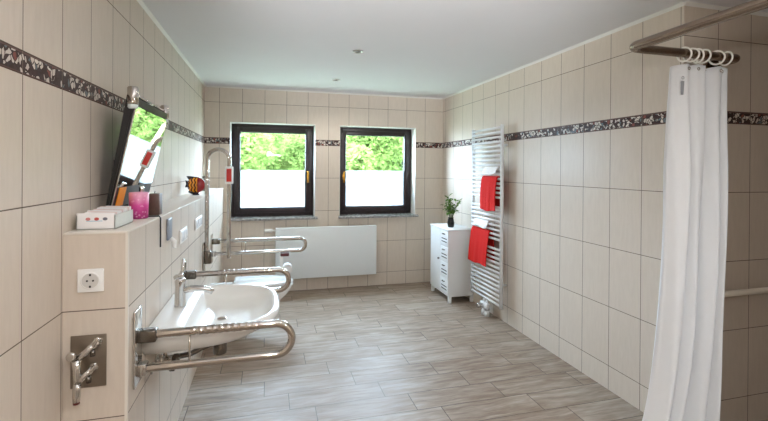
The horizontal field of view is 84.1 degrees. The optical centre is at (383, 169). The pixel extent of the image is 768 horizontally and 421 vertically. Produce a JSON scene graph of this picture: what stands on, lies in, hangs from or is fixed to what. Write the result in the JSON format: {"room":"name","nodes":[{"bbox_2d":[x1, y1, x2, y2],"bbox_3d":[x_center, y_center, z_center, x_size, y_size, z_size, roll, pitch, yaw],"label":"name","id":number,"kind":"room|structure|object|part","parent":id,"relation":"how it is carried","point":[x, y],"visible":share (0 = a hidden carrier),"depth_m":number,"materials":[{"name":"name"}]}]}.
{"room":"accessible bathroom","nodes":[
{"label":"accessible bathroom","id":0,"kind":"room"},
{"bbox_2d":[0,0,204,420],"bbox_3d":[-1.218,0.260,1.421,0.200,2.394,7.000,0,0,-15],"label":"wall","id":1,"kind":"structure","parent":0,"point":[67,67],"depth_m":1.46,"materials":[{"name":"beige tile"}]},
{"bbox_2d":[62,188,223,420],"bbox_3d":[-1.491,0.834,3.195,0.207,1.232,3.437,0,0,-15],"label":"wall ledge","id":2,"kind":"object","parent":1,"relation":"attached to","point":[138,271],"visible":0.79,"depth_m":1.61,"materials":[{"name":"beige tile"}]},
{"bbox_2d":[65,333,106,405],"bbox_3d":[-1.052,0.703,1.499,0.113,0.228,0.064,0,0,-15],"label":"valve","id":3,"kind":"object","parent":2,"relation":"attached to","point":[87,356],"visible":1,"depth_m":1.52,"materials":[{"name":"silver metal"}]},
{"bbox_3d":[-1.078,0.645,1.468,0.031,0.031,0.018,0,0,-15],"label":"knob","id":4,"kind":"part","parent":3,"relation":"part of","materials":[{"name":"silver metal"}]},
{"bbox_2d":[72,383,81,405],"bbox_3d":[-1.070,0.781,1.484,0.026,0.073,0.026,0,0,-15],"label":"outlet","id":5,"kind":"object","parent":3,"relation":"attached to","point":[76,390],"depth_m":1.47,"materials":[{"name":"metal"}]},
{"bbox_3d":[-1.060,0.687,1.528,0.113,0.188,0.004,0,0,-15],"label":"plate","id":6,"kind":"part","parent":3,"relation":"part of","materials":[{"name":"silver metal"}]},
{"bbox_3d":[-1.013,0.606,1.497,0.025,0.033,0.012,0,0,-15],"label":"lever","id":7,"kind":"part","parent":3,"relation":"part of","materials":[{"name":"silver metal"}]},
{"bbox_2d":[77,268,103,292],"bbox_3d":[-1.051,0.398,1.525,0.083,0.083,0.012,0,0,-15],"label":"wall socket","id":8,"kind":"object","parent":2,"relation":"attached to","point":[88,280],"visible":1,"depth_m":1.52,"materials":[{"name":"white plastic"}]},
{"bbox_2d":[76,206,132,229],"bbox_3d":[-1.104,0.188,1.696,0.127,0.070,0.223,0,0,-15],"label":"cardboard box","id":9,"kind":"object","parent":2,"relation":"on","point":[103,217],"visible":1,"depth_m":1.60,"materials":[{"name":"cardboard"}]},
{"bbox_2d":[106,86,168,246],"bbox_3d":[-1.182,0.005,2.091,0.214,0.720,0.619,0,0,-15],"label":"mirror","id":10,"kind":"object","parent":2,"relation":"on","point":[143,124],"visible":0.88,"depth_m":1.95,"materials":[{"name":"black mirror"}]},
{"bbox_3d":[-1.186,-0.073,2.089,0.109,0.474,0.575,0,0,-15],"label":"frame","id":11,"kind":"part","parent":10,"relation":"part of","materials":[{"name":"black plastic"}]},
{"bbox_2d":[117,107,166,186],"bbox_3d":[-1.174,-0.099,2.092,0.076,0.348,0.563,0,0,-15],"label":"mirror glass","id":12,"kind":"object","parent":10,"relation":"attached to","point":[142,129],"depth_m":1.99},
{"bbox_2d":[127,86,168,122],"bbox_3d":[-1.156,-0.308,2.096,0.060,0.094,0.619,0,0,-15],"label":"lamp","id":13,"kind":"object","parent":10,"relation":"on","point":[137,104],"depth_m":1.95,"materials":[{"name":"silver glass"}]},
{"bbox_3d":[-1.161,0.290,2.006,0.213,0.151,0.065,0,0,14],"label":"power cord","id":14,"kind":"part","parent":10,"relation":"part of","materials":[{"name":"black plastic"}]},
{"bbox_2d":[129,192,148,218],"bbox_3d":[-1.119,0.164,1.945,0.082,0.120,0.082,0,0,-15],"label":"glass","id":15,"kind":"object","parent":2,"relation":"on","point":[138,201],"visible":0.91,"depth_m":1.91,"materials":[{"name":"pink glass"}]},
{"bbox_2d":[139,186,143,191],"bbox_3d":[-1.157,0.151,2.033,0.036,0.144,0.036,0,0,-15],"label":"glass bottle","id":16,"kind":"object","parent":2,"relation":"on","point":[141,188],"visible":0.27,"depth_m":2.02,"materials":[{"name":"glass"}]},
{"bbox_2d":[148,192,161,214],"bbox_3d":[-1.133,0.164,2.102,0.058,0.118,0.060,0,0,-15],"label":"candle","id":17,"kind":"object","parent":2,"relation":"on","point":[155,199],"visible":0.8,"depth_m":2.08,"materials":[{"name":"brown wax"}]},
{"bbox_2d":[150,355,174,374],"bbox_3d":[-0.984,0.869,1.902,0.100,0.078,0.052,0,0,-15],"label":"angle valve","id":18,"kind":"object","parent":2,"relation":"attached to","point":[160,356],"visible":0.24,"depth_m":1.90,"materials":[{"name":"silver metal"}]},
{"bbox_2d":[155,353,179,362],"bbox_3d":[-1.004,0.868,1.980,0.100,0.078,0.052,0,0,-15],"label":"angle valve","id":19,"kind":"object","parent":2,"relation":"attached to","point":[176,356],"visible":0.66,"depth_m":1.97,"materials":[{"name":"silver metal"}]},
{"bbox_3d":[-0.969,0.882,1.989,0.026,0.044,0.044,0,0,-15],"label":"handle","id":20,"kind":"part","parent":19,"relation":"part of","materials":[{"name":"metal"}]},
{"bbox_2d":[166,217,176,247],"bbox_3d":[-1.091,0.328,2.197,0.040,0.156,0.090,0,0,-15],"label":"soap dispenser","id":21,"kind":"object","parent":2,"relation":"attached to","point":[169,237],"visible":1,"depth_m":2.19,"materials":[{"name":"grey plastic"}]},
{"bbox_2d":[179,226,187,243],"bbox_3d":[-1.206,0.394,2.565,0.012,0.080,0.200,0,0,-15],"label":"wall switch","id":22,"kind":"object","parent":2,"relation":"attached to","point":[183,233],"visible":1,"depth_m":2.52,"materials":[{"name":"white plastic"}]},
{"bbox_2d":[185,176,204,194],"bbox_3d":[-1.580,0.136,3.602,0.190,0.160,0.060,0,0,-15],"label":"fish figurine","id":23,"kind":"object","parent":2,"relation":"on","point":[195,185],"visible":0.94,"depth_m":3.58,"materials":[{"name":"ceramic"}]},
{"bbox_2d":[194,215,201,230],"bbox_3d":[-1.336,0.381,3.047,0.012,0.080,0.315,0,0,-15],"label":"wall switch","id":24,"kind":"object","parent":2,"relation":"attached to","point":[198,221],"visible":1,"depth_m":3.06,"materials":[{"name":"white plastic"}]},
{"bbox_2d":[202,164,204,190],"bbox_3d":[-1.792,0.081,4.249,0.070,0.264,0.070,0,0,-15],"label":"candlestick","id":25,"kind":"object","parent":2,"relation":"on","point":[203,176],"visible":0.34,"depth_m":4.24,"materials":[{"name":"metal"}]},
{"bbox_2d":[142,284,279,354],"bbox_3d":[-0.818,0.742,2.169,0.556,0.129,0.774,0,0,-15],"label":"washbasin","id":26,"kind":"object","parent":2,"relation":"attached to","point":[228,303],"visible":0.8,"depth_m":2.15,"materials":[{"name":"ceramic"}]},
{"bbox_2d":[173,258,213,307],"bbox_3d":[-0.943,0.558,2.119,0.188,0.236,0.054,0,0,-15],"label":"faucet","id":27,"kind":"object","parent":26,"relation":"on","point":[181,289],"visible":1,"depth_m":2.09,"materials":[{"name":"silver metal"}]},
{"bbox_3d":[-1.009,0.491,2.101,0.050,0.101,0.038,0,0,-15],"label":"lever","id":28,"kind":"part","parent":27,"relation":"part of","materials":[{"name":"silver metal"}]},
{"bbox_3d":[-0.926,0.601,2.124,0.152,0.053,0.036,0,0,-15],"label":"spout","id":29,"kind":"part","parent":27,"relation":"part of","materials":[{"name":"silver metal"}]},
{"bbox_2d":[162,343,226,358],"bbox_3d":[-0.953,0.884,2.148,0.307,0.145,0.072,0,0,-29],"label":"trap","id":30,"kind":"object","parent":26,"relation":"attached to","point":[220,349],"visible":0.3,"depth_m":2.17,"materials":[{"name":"metal"}]},
{"bbox_2d":[133,305,295,389],"bbox_3d":[-0.676,0.696,1.752,0.613,0.297,0.096,0,0,-15],"label":"grab rail","id":31,"kind":"object","parent":2,"relation":"attached to","point":[141,335],"visible":1,"depth_m":1.72,"materials":[{"name":"silver metal"}]},
{"bbox_3d":[-0.968,0.694,1.673,0.008,0.297,0.096,0,0,-15],"label":"wall plate","id":32,"kind":"part","parent":31,"relation":"part of","materials":[{"name":"silver metal"}]},
{"bbox_2d":[202,147,232,277],"bbox_3d":[-1.330,0.337,3.422,0.220,1.028,0.110,0,0,-15],"label":"grab rail","id":33,"kind":"object","parent":2,"relation":"attached to","point":[207,254],"visible":1,"depth_m":3.40,"materials":[{"name":"silver metal"}]},
{"bbox_3d":[-1.435,0.715,3.396,0.008,0.270,0.110,0,0,-15],"label":"wall plate","id":34,"kind":"part","parent":33,"relation":"part of","materials":[{"name":"silver metal"}]},
{"bbox_2d":[184,262,290,292],"bbox_3d":[-0.912,0.701,2.677,0.642,0.250,0.096,0,0,-15],"label":"grab rail","id":35,"kind":"object","parent":2,"relation":"attached to","point":[188,274],"visible":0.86,"depth_m":2.67,"materials":[{"name":"silver metal"}]},
{"bbox_2d":[210,275,292,299],"bbox_3d":[-1.165,1.158,3.745,0.715,0.366,0.380,0,0,-15],"label":"toilet","id":36,"kind":"object","parent":2,"relation":"attached to","point":[272,281],"visible":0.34,"depth_m":3.74,"materials":[{"name":"ceramic"}]},
{"bbox_3d":[-1.063,0.988,3.772,0.505,0.025,0.380,0,0,-15],"label":"lid","id":37,"kind":"part","parent":36,"relation":"part of","materials":[{"name":"white plastic"}]},
{"bbox_2d":[211,233,306,263],"bbox_3d":[-1.152,0.721,3.980,0.860,0.260,0.096,0,0,-15],"label":"grab rail","id":38,"kind":"object","parent":2,"relation":"attached to","point":[216,240],"visible":0.96,"depth_m":3.96,"materials":[{"name":"silver metal"}]},
{"bbox_3d":[-1.563,0.718,3.868,0.008,0.260,0.096,0,0,-15],"label":"wall plate","id":39,"kind":"part","parent":38,"relation":"part of","materials":[{"name":"silver metal"}]},
{"bbox_2d":[280,252,291,272],"bbox_3d":[-0.929,0.886,4.041,0.112,0.187,0.100,0,0,-15],"label":"toilet roll holder","id":40,"kind":"object","parent":38,"relation":"attached to","point":[287,266],"visible":0.77,"depth_m":4.00,"materials":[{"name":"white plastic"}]},
{"bbox_2d":[137,0,205,85],"bbox_3d":[-1.105,-0.928,1.447,0.016,0.017,7.000,0,0,-15],"label":"trim","id":41,"kind":"structure","parent":1,"relation":"attached to","point":[140,2],"depth_m":2.97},
{"bbox_2d":[204,86,442,290],"bbox_3d":[-0.699,0.254,5.344,3.255,2.394,0.300,0,0,-15],"label":"wall","id":42,"kind":"structure","parent":0,"point":[403,244],"depth_m":5.21,"materials":[{"name":"beige tile"}]},
{"bbox_2d":[230,122,317,220],"bbox_3d":[-1.319,0.025,5.120,1.017,1.140,0.285,0,0,-15],"label":"window","id":43,"kind":"structure","parent":42,"relation":"in","point":[256,195],"depth_m":5.17,"materials":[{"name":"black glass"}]},
{"bbox_2d":[264,225,376,278],"bbox_3d":[-0.749,0.985,5.123,1.332,0.599,0.105,0,0,-15],"label":"panel radiator","id":44,"kind":"object","parent":42,"relation":"attached to","point":[330,251],"visible":0.93,"depth_m":5.10,"materials":[{"name":"metal"}]},
{"bbox_2d":[281,225,375,227],"bbox_3d":[-0.682,0.690,5.123,1.207,0.007,0.060,0,0,-15],"label":"grille","id":45,"kind":"object","parent":44,"relation":"attached to","point":[352,226],"depth_m":5.14,"materials":[{"name":"metal"}]},
{"bbox_2d":[206,85,441,98],"bbox_3d":[-0.625,-0.933,5.194,2.871,0.017,0.016,0,0,-15],"label":"trim","id":46,"kind":"structure","parent":42,"relation":"attached to","point":[206,85],"depth_m":5.15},
{"bbox_2d":[338,125,418,218],"bbox_3d":[-0.086,0.033,5.455,1.027,1.140,0.285,0,0,-15],"label":"window","id":47,"kind":"structure","parent":42,"relation":"in","point":[362,194],"depth_m":5.52,"materials":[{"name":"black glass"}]},
{"bbox_2d":[142,0,767,97],"bbox_3d":[0.853,-0.999,2.029,4.500,0.150,7.500,0,0,-15],"label":"ceiling","id":48,"kind":"structure","parent":0,"point":[417,48],"depth_m":2.98,"materials":[{"name":"paint"}]},
{"bbox_2d":[352,50,363,53],"bbox_3d":[-0.205,-0.930,3.363,0.088,0.010,0.088,0,0,-15],"label":"recessed light","id":49,"kind":"object","parent":48,"relation":"in","point":[353,51],"visible":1,"depth_m":3.35,"materials":[{"name":"silver metal"}]},
{"bbox_2d":[178,282,767,420],"bbox_3d":[0.835,1.530,2.035,4.500,0.120,7.500,0,0,-15],"label":"floor","id":50,"kind":"structure","parent":0,"point":[388,352],"depth_m":3.09,"materials":[{"name":"wood"}]},
{"bbox_2d":[430,223,472,303],"bbox_3d":[0.765,1.059,4.921,0.326,0.804,0.532,0,0,-15],"label":"storage cabinet","id":51,"kind":"object","parent":50,"relation":"on","point":[450,267],"visible":0.97,"depth_m":4.69,"materials":[{"name":"white paint"}]},
{"bbox_3d":[0.605,1.028,4.989,0.012,0.696,0.299,0,0,-15],"label":"door","id":52,"kind":"part","parent":51,"relation":"part of","materials":[{"name":"white paint"}]},
{"bbox_3d":[0.674,0.942,4.737,0.012,0.170,0.209,0,0,-15],"label":"drawer","id":53,"kind":"part","parent":51,"relation":"part of","materials":[{"name":"white paint"}]},
{"bbox_3d":[0.673,1.116,4.738,0.012,0.170,0.209,0,0,-15],"label":"drawer","id":54,"kind":"part","parent":51,"relation":"part of","materials":[{"name":"white paint"}]},
{"bbox_3d":[0.671,1.290,4.738,0.012,0.170,0.209,0,0,-15],"label":"drawer","id":55,"kind":"part","parent":51,"relation":"part of","materials":[{"name":"white paint"}]},
{"bbox_3d":[0.675,0.768,4.737,0.012,0.170,0.209,0,0,-15],"label":"drawer","id":56,"kind":"part","parent":51,"relation":"part of","materials":[{"name":"white paint"}]},
{"bbox_2d":[441,193,460,227],"bbox_3d":[0.770,0.463,4.850,0.251,0.388,0.254,0,0,13],"label":"potted plant","id":57,"kind":"object","parent":51,"relation":"on","point":[451,209],"visible":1,"depth_m":4.82,"materials":[{"name":"green plant"}]},
{"bbox_2d":[442,6,683,412],"bbox_3d":[1.278,0.271,3.986,0.150,2.394,3.355,0,0,-15],"label":"wall","id":58,"kind":"structure","parent":0,"point":[584,125],"depth_m":3.10,"materials":[{"name":"beige tile"}]},
{"bbox_2d":[471,124,507,316],"bbox_3d":[1.024,0.521,4.274,0.184,1.888,0.614,0,0,-15],"label":"radiator","id":59,"kind":"object","parent":58,"relation":"attached to","point":[485,306],"visible":0.9,"depth_m":4.16,"materials":[{"name":"white metal"}]},
{"bbox_2d":[468,226,494,266],"bbox_3d":[0.986,0.776,4.331,0.106,0.362,0.389,0,0,-15],"label":"towel","id":60,"kind":"object","parent":59,"relation":"hanging from","point":[479,241],"visible":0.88,"depth_m":4.28,"materials":[{"name":"red fabric"}]},
{"bbox_2d":[472,218,492,228],"bbox_3d":[0.994,0.545,4.322,0.099,0.078,0.309,0,0,-15],"label":"towel","id":61,"kind":"object","parent":59,"relation":"hanging from","point":[482,223],"visible":0.89,"depth_m":4.27,"materials":[{"name":"white fabric"}]},
{"bbox_2d":[480,176,499,210],"bbox_3d":[1.042,0.236,4.157,0.095,0.345,0.310,0,0,-15],"label":"towel","id":62,"kind":"object","parent":59,"relation":"hanging from","point":[488,190],"visible":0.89,"depth_m":4.12,"materials":[{"name":"red fabric"}]},
{"bbox_2d":[482,167,499,174],"bbox_3d":[1.049,0.014,4.133,0.100,0.082,0.266,0,0,-15],"label":"towel","id":63,"kind":"object","parent":59,"relation":"hanging from","point":[487,170],"visible":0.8,"depth_m":4.10,"materials":[{"name":"white fabric"}]},
{"bbox_2d":[442,2,683,98],"bbox_3d":[1.206,-0.917,3.961,0.016,0.017,3.356,0,0,-15],"label":"trim","id":64,"kind":"structure","parent":58,"relation":"attached to","point":[681,4],"depth_m":3.05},
{"bbox_2d":[629,0,767,68],"bbox_3d":[1.960,-0.579,0.541,0.797,0.090,3.642,0,0,-15],"label":"rail","id":65,"kind":"object","parent":58,"relation":"attached to","point":[645,45],"visible":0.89,"depth_m":1.86,"materials":[{"name":"metal"}]},
{"bbox_2d":[642,64,727,420],"bbox_3d":[1.497,0.458,2.138,0.587,1.983,0.095,0,0,-15],"label":"shower curtain","id":66,"kind":"object","parent":65,"relation":"hanging from","point":[685,384],"visible":1,"depth_m":2.15,"materials":[{"name":"white fabric"}]},
{"bbox_2d":[677,47,692,61],"bbox_3d":[1.513,-0.579,2.146,0.017,0.076,0.077,0,0,-23],"label":"curtain ring","id":67,"kind":"object","parent":65,"relation":"hanging from","point":[690,49],"visible":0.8,"depth_m":2.13,"materials":[{"name":"white plastic"}]},
{"bbox_2d":[683,48,699,62],"bbox_3d":[1.557,-0.579,2.158,0.016,0.076,0.077,0,0,-36],"label":"curtain ring","id":68,"kind":"object","parent":65,"relation":"hanging from","point":[697,49],"visible":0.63,"depth_m":2.14,"materials":[{"name":"white plastic"}]},
{"bbox_2d":[691,48,704,63],"bbox_3d":[1.596,-0.579,2.168,0.018,0.076,0.077,0,0,-15],"label":"curtain ring","id":69,"kind":"object","parent":65,"relation":"hanging from","point":[702,50],"visible":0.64,"depth_m":2.14,"materials":[{"name":"white plastic"}]},
{"bbox_2d":[696,49,711,63],"bbox_3d":[1.633,-0.578,2.179,0.016,0.076,0.077,0,0,-24],"label":"curtain ring","id":70,"kind":"object","parent":65,"relation":"hanging from","point":[708,50],"visible":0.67,"depth_m":2.16,"materials":[{"name":"white plastic"}]},
{"bbox_2d":[708,50,725,64],"bbox_3d":[1.720,-0.578,2.202,0.015,0.077,0.077,0,0,-35],"label":"curtain ring","id":71,"kind":"object","parent":65,"relation":"hanging from","point":[721,51],"visible":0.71,"depth_m":2.19,"materials":[{"name":"white plastic"}]},
{"bbox_2d":[719,51,733,65],"bbox_3d":[1.781,-0.577,2.219,0.015,0.077,0.077,0,0,-11],"label":"curtain ring","id":72,"kind":"object","parent":65,"relation":"hanging from","point":[730,52],"visible":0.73,"depth_m":2.20,"materials":[{"name":"white plastic"}]},
{"bbox_2d":[684,6,767,420],"bbox_3d":[2.202,0.281,2.576,1.195,2.394,0.150,0,0,-15],"label":"wall","id":73,"kind":"structure","parent":0,"point":[744,390],"depth_m":2.47,"materials":[{"name":"beige tile"}]},
{"bbox_2d":[684,1,767,16],"bbox_3d":[2.232,-0.906,2.492,1.194,0.017,0.016,0,0,-15],"label":"trim","id":74,"kind":"structure","parent":73,"relation":"attached to","point":[693,4],"depth_m":2.39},
{"bbox_2d":[724,287,767,296],"bbox_3d":[2.276,0.692,2.482,0.974,0.070,0.070,0,0,-15],"label":"grab rail","id":75,"kind":"object","parent":73,"relation":"attached to","point":[741,292],"visible":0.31,"depth_m":2.38,"materials":[{"name":"beige metal"}]},
{"label":"outside","id":76,"kind":"structure","parent":0,"visible":0},
{"bbox_3d":[-3.560,1.849,18.045,32.000,0.100,25.700,0,0,-15],"label":"ground","id":77,"kind":"structure","parent":76,"visible":0},
{"bbox_2d":[241,133,276,169],"bbox_3d":[-3.902,-0.010,10.634,2.389,3.657,2.380,0,0,-15],"label":"tree","id":78,"kind":"object","parent":77,"relation":"on","point":[254,146],"visible":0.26,"depth_m":10.30,"materials":[{"name":"green plant"}]},
{"bbox_2d":[256,133,349,169],"bbox_3d":[-2.840,0.216,14.232,4.253,3.201,2.001,0,0,16],"label":"tree","id":79,"kind":"object","parent":77,"relation":"on","point":[291,149],"visible":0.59,"depth_m":13.78,"materials":[{"name":"green plant"}]},
{"bbox_2d":[243,133,400,170],"bbox_3d":[-3.281,-0.082,20.901,24.447,4.079,1.838,0,0,-15],"label":"hedge","id":80,"kind":"object","parent":77,"relation":"on","point":[383,166],"visible":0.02,"depth_m":21.10,"materials":[{"name":"green plant"}]},
{"bbox_2d":[346,136,402,170],"bbox_3d":[-0.265,0.212,11.052,2.328,3.266,2.468,1,0,40],"label":"tree","id":81,"kind":"object","parent":77,"relation":"on","point":[362,152],"visible":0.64,"depth_m":10.58,"materials":[{"name":"green plant"}]},
{"bbox_2d":[380,155,402,170],"bbox_3d":[0.996,0.017,15.371,3.229,3.649,1.922,0,0,-15],"label":"tree","id":82,"kind":"object","parent":77,"relation":"on","point":[395,161],"visible":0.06,"depth_m":14.73,"materials":[{"name":"green plant"}]}
]}

